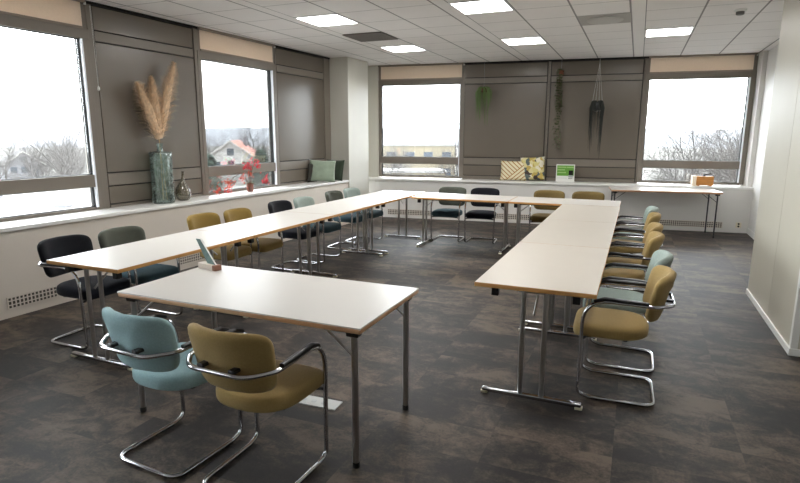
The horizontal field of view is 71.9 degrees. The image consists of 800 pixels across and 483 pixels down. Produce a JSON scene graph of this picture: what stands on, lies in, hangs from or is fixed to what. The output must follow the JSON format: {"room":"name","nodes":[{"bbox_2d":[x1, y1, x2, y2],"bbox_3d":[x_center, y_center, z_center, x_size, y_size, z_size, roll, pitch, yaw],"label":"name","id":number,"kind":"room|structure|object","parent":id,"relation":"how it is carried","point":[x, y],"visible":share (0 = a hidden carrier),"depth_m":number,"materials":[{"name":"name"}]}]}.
{"room":"meeting room","nodes":[
{"label":"meeting room","id":0,"kind":"room"},
{"bbox_2d":[0,182,348,320],"bbox_3d":[-3.635,-0.856,5.070,0.592,2.984,15.200,5,12,25],"label":"wall","id":1,"kind":"structure","parent":0,"point":[20,273],"depth_m":5.55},
{"bbox_2d":[6,285,57,309],"bbox_3d":[-3.406,0.519,5.122,0.006,0.115,0.460,5,12,25],"label":"air vent","id":2,"kind":"object","parent":1,"relation":"in","point":[21,300],"visible":0.94,"depth_m":5.10,"materials":[{"name":"grey"}]},
{"bbox_2d":[0,2,104,221],"bbox_3d":[-3.643,-1.279,5.207,0.114,2.145,1.612,5,12,25],"label":"window","id":3,"kind":"structure","parent":1,"relation":"in","point":[93,180],"depth_m":5.73,"materials":[{"name":"brown"}]},
{"bbox_2d":[0,0,99,90],"bbox_3d":[-3.564,-1.918,5.095,0.045,0.900,1.646,5,12,25],"label":"roller blind","id":4,"kind":"object","parent":3,"relation":"attached to","point":[62,12],"visible":1,"depth_m":5.38,"materials":[{"name":"beige fabric"}]},
{"bbox_2d":[85,4,205,208],"bbox_3d":[-2.960,-1.555,6.588,0.040,2.180,1.518,5,12,25],"label":"wall panel","id":5,"kind":"object","parent":1,"relation":"attached to","point":[130,48],"depth_m":6.42,"materials":[{"name":"brown"}]},
{"bbox_2d":[0,180,348,232],"bbox_3d":[-3.947,-0.002,4.317,0.434,0.038,13.306,5,12,25],"label":"windowsill","id":6,"kind":"structure","parent":1,"relation":"attached to","point":[21,224],"depth_m":6.13,"materials":[{"name":"white laminate"}]},
{"bbox_2d":[148,143,175,203],"bbox_3d":[-2.838,-0.811,6.569,0.263,0.705,0.267,5,12,23],"label":"glass vase","id":7,"kind":"object","parent":6,"relation":"on","point":[168,153],"visible":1,"depth_m":6.53,"materials":[{"name":"teal"}]},
{"bbox_2d":[131,81,166,195],"bbox_3d":[-2.892,-1.155,6.399,0.377,1.366,0.426,5,12,23],"label":"pampas plume","id":8,"kind":"object","parent":7,"relation":"in","point":[145,102],"visible":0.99,"depth_m":6.29,"materials":[{"name":"brown plant"}]},
{"bbox_2d":[146,75,167,198],"bbox_3d":[-2.845,-1.201,6.456,0.333,1.433,0.346,5,12,23],"label":"pampas plume","id":9,"kind":"object","parent":7,"relation":"in","point":[152,88],"visible":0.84,"depth_m":6.34,"materials":[{"name":"brown plant"}]},
{"bbox_2d":[156,61,178,192],"bbox_3d":[-2.785,-1.329,6.602,0.359,1.631,0.411,0,11,-2],"label":"pampas plume","id":10,"kind":"object","parent":7,"relation":"in","point":[167,92],"visible":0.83,"depth_m":6.51,"materials":[{"name":"brown plant"}]},
{"bbox_2d":[175,171,190,200],"bbox_3d":[-2.711,-0.693,6.869,0.196,0.360,0.196,5,12,23],"label":"glass vase","id":11,"kind":"object","parent":6,"relation":"on","point":[179,183],"visible":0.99,"depth_m":6.84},
{"bbox_2d":[213,157,269,194],"bbox_3d":[-2.225,-0.930,7.853,0.270,0.527,1.066,5,12,23],"label":"flowering plant","id":12,"kind":"object","parent":6,"relation":"on","point":[250,186],"visible":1,"depth_m":7.93,"materials":[{"name":"red plant"}]},
{"bbox_2d":[309,159,335,181],"bbox_3d":[-1.355,-1.231,9.605,0.479,0.392,0.150,-1,11,-5],"label":"cushion","id":13,"kind":"object","parent":6,"relation":"on","point":[322,170],"visible":0.99,"depth_m":9.56,"materials":[{"name":"green fabric"}]},
{"bbox_2d":[327,159,344,180],"bbox_3d":[-1.184,-1.296,10.000,0.400,0.372,0.145,7,13,30],"label":"cushion","id":14,"kind":"object","parent":6,"relation":"on","point":[339,165],"visible":0.49,"depth_m":9.90,"materials":[{"name":"green fabric"}]},
{"bbox_2d":[179,252,204,265],"bbox_3d":[-2.570,0.203,6.883,0.006,0.105,0.470,5,12,25],"label":"air vent","id":15,"kind":"object","parent":1,"relation":"in","point":[195,257],"visible":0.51,"depth_m":6.83,"materials":[{"name":"grey"}]},
{"bbox_2d":[81,0,329,58],"bbox_3d":[-4.097,-2.152,3.978,0.050,0.027,13.306,5,12,25],"label":"trim","id":16,"kind":"structure","parent":1,"relation":"attached to","point":[86,1],"depth_m":6.52,"materials":[{"name":"black"}]},
{"bbox_2d":[195,29,279,195],"bbox_3d":[-2.318,-1.811,7.993,0.114,2.145,1.612,5,12,25],"label":"window","id":17,"kind":"structure","parent":1,"relation":"in","point":[238,101],"depth_m":7.95,"materials":[{"name":"brown"}]},
{"bbox_2d":[197,27,274,63],"bbox_3d":[-2.253,-2.745,7.792,0.045,0.287,1.577,5,12,25],"label":"roller blind","id":18,"kind":"object","parent":17,"relation":"attached to","point":[211,41],"visible":1,"depth_m":7.70,"materials":[{"name":"beige fabric"}]},
{"bbox_2d":[274,48,330,185],"bbox_3d":[-1.622,-2.092,9.401,0.040,2.180,1.579,5,12,25],"label":"wall panel","id":19,"kind":"object","parent":1,"relation":"attached to","point":[302,80],"depth_m":9.28,"materials":[{"name":"brown"}]},
{"bbox_2d":[329,57,368,223],"bbox_3d":[-1.005,-1.884,10.459,0.539,2.984,0.769,5,12,23],"label":"wall column","id":20,"kind":"structure","parent":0,"point":[348,75],"depth_m":10.12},
{"bbox_2d":[368,66,378,176],"bbox_3d":[-0.788,-2.441,11.291,0.744,2.204,0.060,3,11,16],"label":"wall","id":21,"kind":"structure","parent":0,"point":[373,71],"depth_m":11.19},
{"bbox_2d":[0,217,799,482],"bbox_3d":[0.208,0.927,4.070,9.200,0.120,16.000,5,12,23],"label":"floor","id":22,"kind":"structure","parent":0,"point":[726,408],"depth_m":3.48,"materials":[{"name":"tile"}]},
{"bbox_2d":[37,234,131,349],"bbox_3d":[-2.506,0.380,4.400,0.574,0.815,0.511,5,12,22],"label":"chair","id":23,"kind":"object","parent":22,"relation":"on","point":[61,246],"visible":0.6,"depth_m":4.31,"materials":[{"name":"black fabric"}]},
{"bbox_2d":[98,226,182,315],"bbox_3d":[-2.278,0.299,4.827,0.574,0.815,0.511,5,12,25],"label":"chair","id":24,"kind":"object","parent":22,"relation":"on","point":[116,236],"visible":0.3,"depth_m":4.79,"materials":[{"name":"teal fabric"}]},
{"bbox_2d":[47,230,253,370],"bbox_3d":[-1.901,0.404,4.466,0.704,0.746,1.404,5,12,23],"label":"folding table","id":25,"kind":"object","parent":22,"relation":"on","point":[118,259],"visible":0.73,"depth_m":4.03,"materials":[{"name":"white laminate"}]},
{"bbox_2d":[99,307,242,478],"bbox_3d":[-1.161,0.687,2.823,0.511,0.815,0.574,6,12,26],"label":"chair","id":26,"kind":"object","parent":22,"relation":"on","point":[150,345],"visible":0.84,"depth_m":2.58,"materials":[{"name":"teal fabric"}]},
{"bbox_2d":[187,212,252,268],"bbox_3d":[-1.872,0.129,5.714,0.574,0.815,0.511,5,12,23],"label":"chair","id":27,"kind":"object","parent":22,"relation":"on","point":[200,220],"visible":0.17,"depth_m":5.68,"materials":[{"name":"yellow fabric"}]},
{"bbox_2d":[223,208,283,271],"bbox_3d":[-1.627,0.055,6.103,0.574,0.815,0.511,4,12,21],"label":"chair","id":28,"kind":"object","parent":22,"relation":"on","point":[260,244],"visible":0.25,"depth_m":6.04,"materials":[{"name":"yellow fabric"}]},
{"bbox_2d":[186,323,328,482],"bbox_3d":[-0.666,0.729,2.611,0.511,0.815,0.574,5,12,24],"label":"chair","id":29,"kind":"object","parent":22,"relation":"on","point":[245,372],"visible":1,"depth_m":2.39,"materials":[{"name":"yellow fabric"}]},
{"bbox_2d":[194,211,334,277],"bbox_3d":[-1.335,0.162,5.735,0.704,0.746,1.404,5,12,23],"label":"folding table","id":30,"kind":"object","parent":22,"relation":"on","point":[258,226],"visible":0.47,"depth_m":5.61,"materials":[{"name":"white laminate"}]},
{"bbox_2d":[117,265,418,468],"bbox_3d":[-0.748,0.644,3.235,1.546,0.746,0.752,5,12,23],"label":"folding table","id":31,"kind":"object","parent":22,"relation":"on","point":[351,307],"visible":0.88,"depth_m":3.05,"materials":[{"name":"white laminate"}]},
{"bbox_2d":[196,238,221,270],"bbox_3d":[-1.287,0.087,3.655,0.244,0.185,0.054,8,13,34],"label":"card stand","id":32,"kind":"object","parent":31,"relation":"on","point":[210,264],"visible":1,"depth_m":3.65,"materials":[{"name":"beige wood"}]},
{"bbox_2d":[268,200,319,270],"bbox_3d":[-1.323,-0.084,6.830,0.574,0.815,0.511,5,12,24],"label":"chair","id":33,"kind":"object","parent":22,"relation":"on","point":[281,205],"visible":0.38,"depth_m":6.76,"materials":[{"name":"black fabric"}]},
{"bbox_2d":[298,395,322,407],"bbox_3d":[-0.524,0.989,3.393,0.163,0.009,0.119,4,12,21],"label":"floor outlet","id":34,"kind":"object","parent":22,"relation":"on","point":[315,401],"depth_m":3.39,"materials":[{"name":"grey"}]},
{"bbox_2d":[293,196,340,262],"bbox_3d":[-1.100,-0.168,7.271,0.574,0.815,0.511,5,12,22],"label":"chair","id":35,"kind":"object","parent":22,"relation":"on","point":[327,227],"visible":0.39,"depth_m":7.22,"materials":[{"name":"teal fabric"}]},
{"bbox_2d":[285,199,387,277],"bbox_3d":[-0.770,-0.081,7.005,0.704,0.746,1.404,5,12,23],"label":"folding table","id":36,"kind":"object","parent":22,"relation":"on","point":[340,207],"visible":0.89,"depth_m":6.79,"materials":[{"name":"white laminate"}]},
{"bbox_2d":[325,190,362,249],"bbox_3d":[-0.802,-0.323,8.085,0.574,0.815,0.511,5,12,23],"label":"chair","id":37,"kind":"object","parent":22,"relation":"on","point":[334,195],"visible":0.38,"depth_m":7.96,"materials":[{"name":"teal fabric"}]},
{"bbox_2d":[343,188,382,243],"bbox_3d":[-0.584,-0.410,8.539,0.574,0.815,0.511,5,12,25],"label":"chair","id":38,"kind":"object","parent":22,"relation":"on","point":[348,192],"visible":0.4,"depth_m":8.51,"materials":[{"name":"teal fabric"}]},
{"bbox_2d":[344,190,424,253],"bbox_3d":[-0.204,-0.323,8.275,0.704,0.746,1.404,5,12,23],"label":"folding table","id":39,"kind":"object","parent":22,"relation":"on","point":[390,196],"visible":0.84,"depth_m":8.02,"materials":[{"name":"white laminate"}]},
{"bbox_2d":[430,187,466,241],"bbox_3d":[0.774,-0.434,8.684,0.511,0.815,0.574,4,12,21],"label":"chair","id":40,"kind":"object","parent":22,"relation":"on","point":[444,212],"visible":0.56,"depth_m":8.65,"materials":[{"name":"blue fabric"}]},
{"bbox_2d":[411,192,517,253],"bbox_3d":[0.944,-0.290,8.121,1.404,0.746,0.704,5,12,23],"label":"folding table","id":41,"kind":"object","parent":22,"relation":"on","point":[496,199],"visible":0.95,"depth_m":7.94,"materials":[{"name":"white laminate"}]},
{"bbox_2d":[464,188,499,243],"bbox_3d":[1.273,-0.401,8.518,0.511,0.815,0.574,4,11,19],"label":"chair","id":42,"kind":"object","parent":22,"relation":"on","point":[472,214],"visible":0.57,"depth_m":8.44,"materials":[{"name":"black fabric"}]},
{"bbox_2d":[475,242,608,410],"bbox_3d":[1.052,0.516,3.924,0.704,0.746,1.404,5,12,23],"label":"folding table","id":43,"kind":"object","parent":22,"relation":"on","point":[547,270],"visible":0.96,"depth_m":3.48,"materials":[{"name":"beige laminate"}]},
{"bbox_2d":[529,190,564,232],"bbox_3d":[2.181,-0.334,8.182,0.511,0.815,0.574,4,12,20],"label":"chair","id":44,"kind":"object","parent":22,"relation":"on","point":[537,217],"visible":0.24,"depth_m":8.26,"materials":[{"name":"yellow fabric"}]},
{"bbox_2d":[508,196,620,245],"bbox_3d":[2.245,-0.183,7.578,1.404,0.746,0.704,5,12,23],"label":"folding table","id":45,"kind":"object","parent":22,"relation":"on","point":[518,201],"visible":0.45,"depth_m":7.48,"materials":[{"name":"white laminate"}]},
{"bbox_2d":[520,219,615,329],"bbox_3d":[1.604,0.273,5.199,0.704,0.746,1.404,5,12,23],"label":"folding table","id":46,"kind":"object","parent":22,"relation":"on","point":[550,231],"visible":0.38,"depth_m":4.92,"materials":[{"name":"white laminate"}]},
{"bbox_2d":[546,204,619,287],"bbox_3d":[2.156,0.029,6.474,0.704,0.746,1.404,5,12,23],"label":"folding table","id":47,"kind":"object","parent":22,"relation":"on","point":[606,214],"visible":0.44,"depth_m":6.32,"materials":[{"name":"white laminate"}]},
{"bbox_2d":[572,191,604,199],"bbox_3d":[2.703,-0.299,8.007,0.511,0.815,0.574,4,12,21],"label":"chair","id":48,"kind":"object","parent":22,"relation":"on","point":[590,195],"visible":0.16,"depth_m":8.14,"materials":[{"name":"yellow fabric"}]},
{"bbox_2d":[573,265,676,406],"bbox_3d":[1.414,0.559,3.522,0.574,0.815,0.511,4,12,21],"label":"chair","id":49,"kind":"object","parent":22,"relation":"on","point":[590,321],"visible":0.98,"depth_m":3.40,"materials":[{"name":"yellow fabric"}]},
{"bbox_2d":[583,250,673,372],"bbox_3d":[1.638,0.466,4.010,0.574,0.815,0.511,5,12,23],"label":"chair","id":50,"kind":"object","parent":22,"relation":"on","point":[659,257],"visible":0.53,"depth_m":3.96,"materials":[{"name":"teal fabric"}]},
{"bbox_2d":[600,222,662,313],"bbox_3d":[2.181,0.221,5.293,0.574,0.815,0.511,5,12,22],"label":"chair","id":51,"kind":"object","parent":22,"relation":"on","point":[653,226],"visible":0.29,"depth_m":5.18,"materials":[{"name":"yellow fabric"}]},
{"bbox_2d":[603,212,660,291],"bbox_3d":[2.504,0.084,6.012,0.574,0.815,0.511,5,12,23],"label":"chair","id":52,"kind":"object","parent":22,"relation":"on","point":[653,216],"visible":0.41,"depth_m":5.85,"materials":[{"name":"yellow fabric"}]},
{"bbox_2d":[602,231,664,323],"bbox_3d":[1.957,0.315,4.800,0.574,0.815,0.511,5,12,24],"label":"chair","id":53,"kind":"object","parent":22,"relation":"on","point":[655,239],"visible":0.44,"depth_m":4.62,"materials":[{"name":"yellow fabric"}]},
{"bbox_2d":[612,206,658,278],"bbox_3d":[2.710,-0.012,6.513,0.574,0.815,0.511,5,12,22],"label":"chair","id":54,"kind":"object","parent":22,"relation":"on","point":[649,209],"visible":0.23,"depth_m":6.48,"materials":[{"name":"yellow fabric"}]},
{"bbox_2d":[609,186,722,237],"bbox_3d":[4.413,-0.514,9.333,1.660,0.746,0.660,3,11,16],"label":"folding table","id":55,"kind":"object","parent":22,"relation":"on","point":[614,189],"visible":0.88,"depth_m":9.14,"materials":[{"name":"white laminate"}]},
{"bbox_2d":[87,0,783,65],"bbox_3d":[0.217,-2.136,3.481,9.200,0.150,16.000,5,12,23],"label":"ceiling","id":56,"kind":"structure","parent":0,"point":[448,35],"depth_m":6.94,"materials":[{"name":"tile"}]},
{"bbox_2d":[295,14,359,26],"bbox_3d":[-0.876,-2.672,6.670,0.584,0.006,0.584,5,12,23],"label":"recessed light","id":57,"kind":"object","parent":56,"relation":"in","point":[329,19],"visible":1,"depth_m":6.66,"materials":[{"name":"white"}]},
{"bbox_2d":[342,32,396,41],"bbox_3d":[-0.410,-2.874,7.747,0.590,0.013,0.590,5,12,23],"label":"ceiling vent","id":58,"kind":"object","parent":56,"relation":"in","point":[372,36],"visible":1,"depth_m":7.68,"materials":[{"name":"black"}]},
{"bbox_2d":[379,45,426,52],"bbox_3d":[0.056,-3.083,8.822,0.584,0.006,0.584,5,12,23],"label":"recessed light","id":59,"kind":"object","parent":56,"relation":"in","point":[406,48],"visible":1,"depth_m":8.78,"materials":[{"name":"white"}]},
{"bbox_2d":[383,46,422,51],"bbox_3d":[0.056,-3.084,8.822,0.536,0.003,0.536,5,12,23],"label":"diffuser","id":60,"kind":"object","parent":59,"relation":"attached to","point":[390,48],"depth_m":8.79,"materials":[{"name":"white"}]},
{"bbox_2d":[448,0,514,14],"bbox_3d":[0.886,-2.526,5.935,0.584,0.006,0.584,5,12,23],"label":"recessed light","id":61,"kind":"object","parent":56,"relation":"in","point":[478,6],"visible":1,"depth_m":5.92,"materials":[{"name":"white"}]},
{"bbox_2d":[475,69,491,123],"bbox_3d":[1.573,-2.776,10.343,0.328,1.172,0.214,5,12,23],"label":"hanging fern","id":62,"kind":"object","parent":56,"relation":"hanging from","point":[483,90],"visible":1,"depth_m":10.31,"materials":[{"name":"green plant"}]},
{"bbox_2d":[500,37,546,45],"bbox_3d":[1.818,-2.937,8.086,0.584,0.006,0.584,5,12,23],"label":"recessed light","id":63,"kind":"object","parent":56,"relation":"in","point":[528,40],"visible":1,"depth_m":8.10,"materials":[{"name":"white"}]},
{"bbox_2d":[552,68,563,149],"bbox_3d":[2.847,-2.461,9.921,0.185,1.624,0.215,5,12,23],"label":"trailing vine","id":64,"kind":"object","parent":56,"relation":"hanging from","point":[561,72],"visible":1,"depth_m":9.88,"materials":[{"name":"green plant"}]},
{"bbox_2d":[587,56,604,157],"bbox_3d":[3.483,-2.333,9.754,0.238,1.810,0.231,0,11,1],"label":"hanging pot","id":65,"kind":"object","parent":56,"relation":"hanging from","point":[595,106],"visible":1,"depth_m":9.72,"materials":[{"name":"black"}]},
{"bbox_2d":[577,12,630,25],"bbox_3d":[2.439,-2.630,6.560,0.576,0.029,0.570,5,12,23],"label":"ceiling vent","id":66,"kind":"object","parent":56,"relation":"in","point":[603,19],"visible":1,"depth_m":6.48,"materials":[{"name":"grey metal"}]},
{"bbox_2d":[644,26,694,36],"bbox_3d":[3.580,-2.791,7.351,0.584,0.006,0.584,5,12,23],"label":"recessed light","id":67,"kind":"object","parent":56,"relation":"in","point":[681,30],"visible":1,"depth_m":7.30,"materials":[{"name":"white"}]},
{"bbox_2d":[369,73,752,232],"bbox_3d":[2.581,-1.852,10.340,8.200,2.984,0.572,3,11,16],"label":"wall","id":68,"kind":"structure","parent":0,"point":[734,205],"depth_m":9.84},
{"bbox_2d":[388,209,429,215],"bbox_3d":[0.188,-0.581,10.990,0.910,0.110,0.006,3,11,16],"label":"air vent","id":69,"kind":"object","parent":68,"relation":"in","point":[390,211],"visible":0.76,"depth_m":10.99,"materials":[{"name":"grey"}]},
{"bbox_2d":[378,64,465,177],"bbox_3d":[0.416,-2.370,10.981,1.745,2.159,0.114,3,11,16],"label":"window","id":70,"kind":"structure","parent":68,"relation":"in","point":[458,160],"depth_m":10.95,"materials":[{"name":"brown"}]},
{"bbox_2d":[379,63,464,80],"bbox_3d":[0.408,-3.303,10.735,1.710,0.287,0.045,3,11,16],"label":"roller blind","id":71,"kind":"object","parent":70,"relation":"attached to","point":[441,70],"visible":1,"depth_m":10.74,"materials":[{"name":"beige fabric"}]},
{"bbox_2d":[462,62,549,180],"bbox_3d":[1.987,-2.282,10.505,1.574,2.204,0.040,3,11,16],"label":"wall panel","id":72,"kind":"object","parent":68,"relation":"attached to","point":[515,128],"depth_m":10.47,"materials":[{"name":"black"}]},
{"bbox_2d":[495,213,531,219],"bbox_3d":[2.083,-0.471,10.445,0.860,0.110,0.006,3,11,16],"label":"air vent","id":73,"kind":"object","parent":68,"relation":"in","point":[498,215],"visible":0.51,"depth_m":10.43,"materials":[{"name":"grey"}]},
{"bbox_2d":[378,55,731,66],"bbox_3d":[2.758,-3.305,10.074,6.635,0.027,0.050,3,11,16],"label":"trim","id":74,"kind":"structure","parent":68,"relation":"attached to","point":[731,55],"depth_m":10.00,"materials":[{"name":"black"}]},
{"bbox_2d":[369,177,753,189],"bbox_3d":[2.603,-1.112,10.365,7.210,0.038,0.420,3,11,16],"label":"window sill","id":75,"kind":"structure","parent":68,"relation":"attached to","point":[739,187],"depth_m":10.12,"materials":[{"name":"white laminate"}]},
{"bbox_2d":[500,160,525,180],"bbox_3d":[2.166,-1.353,10.519,0.500,0.374,0.158,3,11,16],"label":"cushion","id":76,"kind":"object","parent":75,"relation":"on","point":[510,170],"visible":1,"depth_m":10.47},
{"bbox_2d":[520,157,544,180],"bbox_3d":[2.506,-1.378,10.429,0.479,0.459,0.139,3,11,15],"label":"cushion","id":77,"kind":"object","parent":75,"relation":"on","point":[533,167],"visible":1,"depth_m":10.37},
{"bbox_2d":[556,164,574,181],"bbox_3d":[3.056,-1.263,10.190,0.330,0.325,0.090,3,11,16],"label":"sign holder","id":78,"kind":"object","parent":75,"relation":"on","point":[564,172],"visible":1,"depth_m":10.18,"materials":[{"name":"white plastic"}]},
{"bbox_2d":[690,173,713,185],"bbox_3d":[5.210,-1.073,9.500,0.325,0.224,0.150,3,11,16],"label":"wooden box","id":79,"kind":"object","parent":75,"relation":"on","point":[695,180],"visible":1,"depth_m":9.45,"materials":[{"name":"brown wood"}]},
{"bbox_2d":[544,58,647,182],"bbox_3d":[3.533,-2.193,10.061,1.643,2.204,0.040,3,11,16],"label":"wall panel","id":80,"kind":"object","parent":68,"relation":"attached to","point":[622,81],"depth_m":10.03,"materials":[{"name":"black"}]},
{"bbox_2d":[659,219,722,227],"bbox_3d":[5.053,-0.309,9.591,0.990,0.110,0.006,3,11,16],"label":"air vent","id":81,"kind":"object","parent":68,"relation":"in","point":[683,223],"visible":0.88,"depth_m":9.59,"materials":[{"name":"grey"}]},
{"bbox_2d":[637,55,757,184],"bbox_3d":[5.145,-2.097,9.623,1.704,2.159,0.114,3,11,16],"label":"window","id":82,"kind":"structure","parent":68,"relation":"in","point":[740,165],"depth_m":9.56,"materials":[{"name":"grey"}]},
{"bbox_2d":[649,53,758,73],"bbox_3d":[5.137,-3.029,9.378,1.669,0.287,0.045,3,11,16],"label":"roller blind","id":83,"kind":"object","parent":82,"relation":"attached to","point":[737,61],"visible":1,"depth_m":9.38,"materials":[{"name":"beige fabric"}]},
{"bbox_2d":[743,51,768,186],"bbox_3d":[6.063,-1.653,9.352,0.250,2.984,0.350,3,11,16],"label":"wall","id":84,"kind":"structure","parent":0,"point":[763,56],"depth_m":9.18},
{"bbox_2d":[748,44,778,232],"bbox_3d":[5.288,-1.274,7.368,0.220,2.984,4.900,5,12,23],"label":"wall","id":85,"kind":"structure","parent":0,"point":[772,54],"depth_m":8.84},
{"bbox_2d":[748,0,799,348],"bbox_3d":[4.182,-0.691,4.319,1.926,2.984,1.800,5,12,23],"label":"wall partition","id":86,"kind":"structure","parent":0,"point":[775,262],"depth_m":4.82,"materials":[{"name":"paint"}]},
{"bbox_2d":[746,288,799,356],"bbox_3d":[4.122,0.745,4.611,1.840,0.055,1.815,5,12,23],"label":"baseboard","id":87,"kind":"structure","parent":86,"relation":"attached to","point":[791,352],"depth_m":4.61,"materials":[{"name":"white plastic"}]},
{"bbox_2d":[789,270,799,348],"bbox_3d":[2.966,-0.637,3.878,0.047,2.929,0.048,5,12,23],"label":"trim","id":88,"kind":"structure","parent":86,"relation":"attached to","point":[795,328],"depth_m":4.10,"materials":[{"name":"white plastic"}]},
{"label":"outside","id":89,"kind":"structure","parent":0,"visible":0},
{"bbox_2d":[0,147,735,180],"bbox_3d":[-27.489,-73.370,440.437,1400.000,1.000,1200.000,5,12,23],"label":"ground","id":90,"kind":"structure","parent":89,"point":[652,150],"depth_m":310.06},
{"bbox_2d":[0,134,30,178],"bbox_3d":[-73.701,-15.032,103.336,7.756,11.426,9.888,2,11,12],"label":"bare tree","id":91,"kind":"object","parent":90,"relation":"on","point":[9,149],"visible":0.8,"depth_m":103.55,"materials":[{"name":"grey plant"}]},
{"bbox_2d":[1,147,43,178],"bbox_3d":[-78.934,-15.519,114.738,7.500,8.000,8.860,-10,15,-42],"label":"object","id":92,"kind":"structure","parent":90,"relation":"on","point":[17,156],"depth_m":111.34,"materials":[{"name":"grey"}]},
{"bbox_2d":[3,144,63,178],"bbox_3d":[-52.187,-9.707,80.683,9.287,9.622,7.284,-2,11,-10],"label":"bare tree","id":93,"kind":"object","parent":90,"relation":"on","point":[28,176],"visible":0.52,"depth_m":79.71,"materials":[{"name":"grey plant"}]},
{"bbox_2d":[5,147,70,178],"bbox_3d":[-53.405,-10.109,82.829,9.214,9.649,10.522,10,15,42],"label":"bare tree","id":94,"kind":"object","parent":90,"relation":"on","point":[23,169],"visible":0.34,"depth_m":81.52,"materials":[{"name":"grey plant"}]},
{"bbox_2d":[16,133,66,175],"bbox_3d":[-74.462,-17.516,116.340,10.882,11.458,12.426,7,13,32],"label":"bare tree","id":95,"kind":"object","parent":90,"relation":"on","point":[25,145],"visible":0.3,"depth_m":114.62,"materials":[{"name":"grey plant"}]},
{"bbox_2d":[0,188,90,216],"bbox_3d":[-23.282,1.980,28.415,27.600,6.500,36.600,0,11,1],"label":"annex roof","id":96,"kind":"structure","parent":90,"relation":"on","point":[27,203],"depth_m":37.47,"materials":[{"name":"grey"}]},
{"bbox_2d":[5,113,87,176],"bbox_3d":[-29.500,-4.901,48.056,7.620,12.629,11.322,-6,12,-28],"label":"bare tree","id":97,"kind":"object","parent":90,"relation":"on","point":[60,165],"visible":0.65,"depth_m":47.39,"materials":[{"name":"grey plant"}]},
{"bbox_2d":[35,139,86,173],"bbox_3d":[-51.818,-11.122,86.227,10.165,10.373,8.902,-10,15,-43],"label":"bare tree","id":98,"kind":"object","parent":90,"relation":"on","point":[64,139],"visible":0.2,"depth_m":86.10,"materials":[{"name":"grey plant"}]},
{"bbox_2d":[39,131,85,166],"bbox_3d":[-66.488,-15.907,108.080,12.791,11.458,11.202,5,12,22],"label":"bare tree","id":99,"kind":"object","parent":90,"relation":"on","point":[54,131],"visible":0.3,"depth_m":106.76,"materials":[{"name":"grey plant"}]},
{"bbox_2d":[46,143,87,174],"bbox_3d":[-42.835,-8.229,72.488,5.964,9.862,8.862,-7,13,-33],"label":"bare tree","id":100,"kind":"object","parent":90,"relation":"on","point":[82,143],"visible":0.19,"depth_m":72.03,"materials":[{"name":"grey plant"}]},
{"bbox_2d":[0,126,740,148],"bbox_3d":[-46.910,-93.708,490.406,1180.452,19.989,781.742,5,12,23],"label":"hills","id":101,"kind":"structure","parent":90,"relation":"on","point":[390,136],"depth_m":539.81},
{"bbox_2d":[383,148,416,176],"bbox_3d":[-0.835,-6.083,62.546,6.463,9.622,9.603,-3,11,-17],"label":"bare tree","id":102,"kind":"object","parent":90,"relation":"on","point":[394,165],"visible":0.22,"depth_m":61.99,"materials":[{"name":"grey plant"}]},
{"bbox_2d":[383,140,421,168],"bbox_3d":[-0.001,-9.905,81.255,10.711,10.132,9.380,9,14,40],"label":"bare tree","id":103,"kind":"object","parent":90,"relation":"on","point":[391,148],"visible":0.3,"depth_m":80.19,"materials":[{"name":"grey plant"}]},
{"bbox_2d":[381,168,446,177],"bbox_3d":[-2.985,-7.117,77.379,18.300,6.000,6.300,0,11,-2],"label":"apartment block","id":104,"kind":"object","parent":90,"relation":"on","point":[412,170],"visible":0.11,"depth_m":74.22,"materials":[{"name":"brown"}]},
{"bbox_2d":[383,144,456,175],"bbox_3d":[3.056,-13.470,102.315,13.300,9.100,9.300,-1,11,-4],"label":"apartment block","id":105,"kind":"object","parent":90,"relation":"on","point":[419,149],"visible":0.17,"depth_m":97.35,"materials":[{"name":"brown"}]},
{"bbox_2d":[401,136,459,178],"bbox_3d":[4.442,-3.360,44.594,6.962,11.049,8.959,-7,13,-33],"label":"bare tree","id":106,"kind":"object","parent":90,"relation":"on","point":[442,165],"visible":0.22,"depth_m":44.52,"materials":[{"name":"grey plant"}]},
{"bbox_2d":[433,107,458,175],"bbox_3d":[6.918,-5.036,47.533,8.411,13.293,9.515,-2,11,-11],"label":"bare tree","id":107,"kind":"object","parent":90,"relation":"on","point":[455,151],"visible":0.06,"depth_m":46.92,"materials":[{"name":"grey plant"}]},
{"bbox_2d":[642,129,736,184],"bbox_3d":[14.163,-0.713,30.633,9.432,11.169,7.329,6,12,27],"label":"bare tree","id":108,"kind":"object","parent":90,"relation":"on","point":[669,170],"visible":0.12,"depth_m":29.43,"materials":[{"name":"grey plant"}]},
{"bbox_2d":[642,108,743,183],"bbox_3d":[27.585,-6.330,54.079,9.201,13.471,13.672,-5,12,-25],"label":"bare tree","id":109,"kind":"object","parent":90,"relation":"on","point":[691,127],"visible":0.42,"depth_m":53.29,"materials":[{"name":"grey plant"}]},
{"bbox_2d":[648,106,742,184],"bbox_3d":[22.133,-3.731,40.954,9.107,13.293,10.302,8,14,37],"label":"bare tree","id":110,"kind":"object","parent":90,"relation":"on","point":[732,146],"visible":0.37,"depth_m":39.95,"materials":[{"name":"grey plant"}]},
{"bbox_2d":[659,106,740,184],"bbox_3d":[21.512,-1.910,32.200,8.980,12.970,11.556,-4,12,-21],"label":"bare tree","id":111,"kind":"object","parent":90,"relation":"on","point":[737,146],"visible":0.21,"depth_m":32.76,"materials":[{"name":"grey plant"}]},
{"bbox_2d":[661,129,739,184],"bbox_3d":[22.689,-3.010,39.617,11.444,12.400,10.576,0,11,-1],"label":"bare tree","id":112,"kind":"object","parent":90,"relation":"on","point":[716,129],"visible":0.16,"depth_m":38.29,"materials":[{"name":"grey plant"}]},
{"bbox_2d":[660,107,743,184],"bbox_3d":[29.883,-5.663,50.738,10.721,13.509,13.607,0,11,-2],"label":"bare tree","id":113,"kind":"object","parent":90,"relation":"on","point":[734,125],"visible":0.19,"depth_m":50.39,"materials":[{"name":"grey plant"}]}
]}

